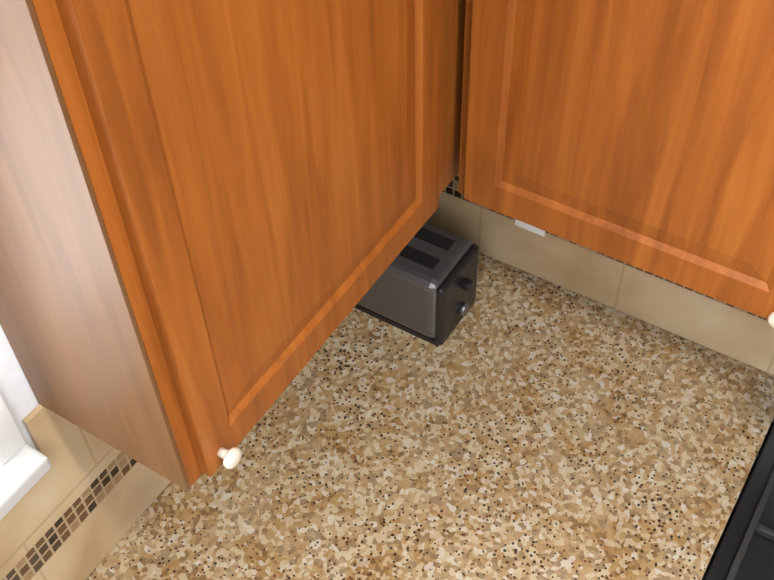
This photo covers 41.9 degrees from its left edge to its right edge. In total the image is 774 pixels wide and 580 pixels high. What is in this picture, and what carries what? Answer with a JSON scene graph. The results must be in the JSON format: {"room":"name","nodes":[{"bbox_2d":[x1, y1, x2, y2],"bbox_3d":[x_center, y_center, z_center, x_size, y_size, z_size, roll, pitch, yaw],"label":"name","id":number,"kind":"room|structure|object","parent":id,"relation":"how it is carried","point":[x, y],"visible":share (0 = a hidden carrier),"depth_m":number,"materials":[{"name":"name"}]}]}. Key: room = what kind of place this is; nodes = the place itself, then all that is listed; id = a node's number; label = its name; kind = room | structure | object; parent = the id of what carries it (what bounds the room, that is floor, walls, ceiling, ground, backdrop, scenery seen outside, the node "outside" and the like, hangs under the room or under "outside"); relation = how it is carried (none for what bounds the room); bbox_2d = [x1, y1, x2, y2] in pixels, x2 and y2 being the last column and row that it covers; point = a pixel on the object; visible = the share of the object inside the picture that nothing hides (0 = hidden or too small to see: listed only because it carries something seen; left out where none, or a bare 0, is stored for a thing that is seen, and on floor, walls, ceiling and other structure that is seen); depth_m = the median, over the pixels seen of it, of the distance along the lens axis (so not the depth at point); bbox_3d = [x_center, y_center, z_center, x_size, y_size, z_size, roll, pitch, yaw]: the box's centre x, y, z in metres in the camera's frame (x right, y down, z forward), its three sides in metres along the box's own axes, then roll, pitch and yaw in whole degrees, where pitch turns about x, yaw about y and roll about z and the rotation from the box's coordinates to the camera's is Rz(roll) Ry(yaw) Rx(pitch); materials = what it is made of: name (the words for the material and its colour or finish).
{"room":"kitchen","nodes":[
{"label":"kitchen","id":0,"kind":"room"},
{"bbox_2d":[0,325,170,579],"bbox_3d":[-1.781,1.613,0.216,0.132,2.740,6.840,24,53,22],"label":"wall","id":1,"kind":"structure","parent":0,"point":[80,507],"depth_m":1.63,"materials":[{"name":"tile"}]},
{"bbox_2d":[0,393,51,520],"bbox_3d":[-0.839,0.190,0.831,0.170,1.170,1.005,24,53,22],"label":"window","id":2,"kind":"structure","parent":1,"relation":"in","point":[25,468],"depth_m":1.44,"materials":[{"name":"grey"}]},
{"bbox_2d":[0,0,465,490],"bbox_3d":[-0.131,-0.389,1.334,0.333,0.946,1.038,24,53,22],"label":"upper cabinet","id":3,"kind":"object","parent":1,"relation":"attached to","point":[215,215],"visible":1,"depth_m":1.19,"materials":[{"name":"brown wood"}]},
{"bbox_2d":[426,173,773,579],"bbox_3d":[0.941,-0.112,1.667,2.120,2.740,0.132,24,53,22],"label":"wall","id":4,"kind":"structure","parent":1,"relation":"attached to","point":[741,335],"depth_m":2.11,"materials":[{"name":"tile"}]},
{"bbox_2d":[515,219,544,236],"bbox_3d":[0.299,-0.163,2.094,0.070,0.114,0.007,24,53,22],"label":"electrical outlet","id":5,"kind":"object","parent":4,"relation":"attached to","point":[528,227],"visible":0.17,"depth_m":2.13,"materials":[{"name":"white plastic"}]},
{"bbox_2d":[458,0,773,327],"bbox_3d":[0.942,-0.215,1.145,1.808,0.946,0.335,24,53,22],"label":"upper cabinet","id":6,"kind":"object","parent":4,"relation":"attached to","point":[638,134],"visible":1,"depth_m":1.46,"materials":[{"name":"brown wood"}]},
{"bbox_3d":[0.025,3.403,0.451,4.390,0.080,6.960,24,53,22],"label":"floor","id":7,"kind":"structure","parent":0,"visible":0},
{"bbox_2d":[702,424,773,579],"bbox_3d":[0.939,0.784,1.916,0.754,1.174,0.736,24,53,22],"label":"range","id":8,"kind":"object","parent":7,"relation":"on","point":[744,549],"visible":1,"depth_m":1.80,"materials":[{"name":"black metal"}]},
{"bbox_3d":[0.105,1.544,1.463,2.116,0.876,3.124,24,53,22],"label":"base cabinet","id":9,"kind":"object","parent":7,"relation":"on","visible":0},
{"bbox_2d":[86,252,677,579],"bbox_3d":[-0.509,1.037,1.446,0.700,0.210,3.145,24,53,22],"label":"countertop","id":10,"kind":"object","parent":9,"relation":"on","point":[518,424],"depth_m":1.93,"materials":[{"name":"stone"}]},
{"bbox_2d":[354,222,478,345],"bbox_3d":[0.054,-0.032,2.114,0.270,0.187,0.160,24,53,22],"label":"toaster","id":11,"kind":"object","parent":10,"relation":"on","point":[423,287],"visible":0.69,"depth_m":2.04,"materials":[{"name":"metal"}]},
{"bbox_2d":[546,336,773,579],"bbox_3d":[0.547,0.363,1.892,0.206,0.030,0.665,24,53,22],"label":"countertop","id":12,"kind":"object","parent":9,"relation":"on","point":[665,501],"depth_m":1.89,"materials":[{"name":"stone"}]}
]}

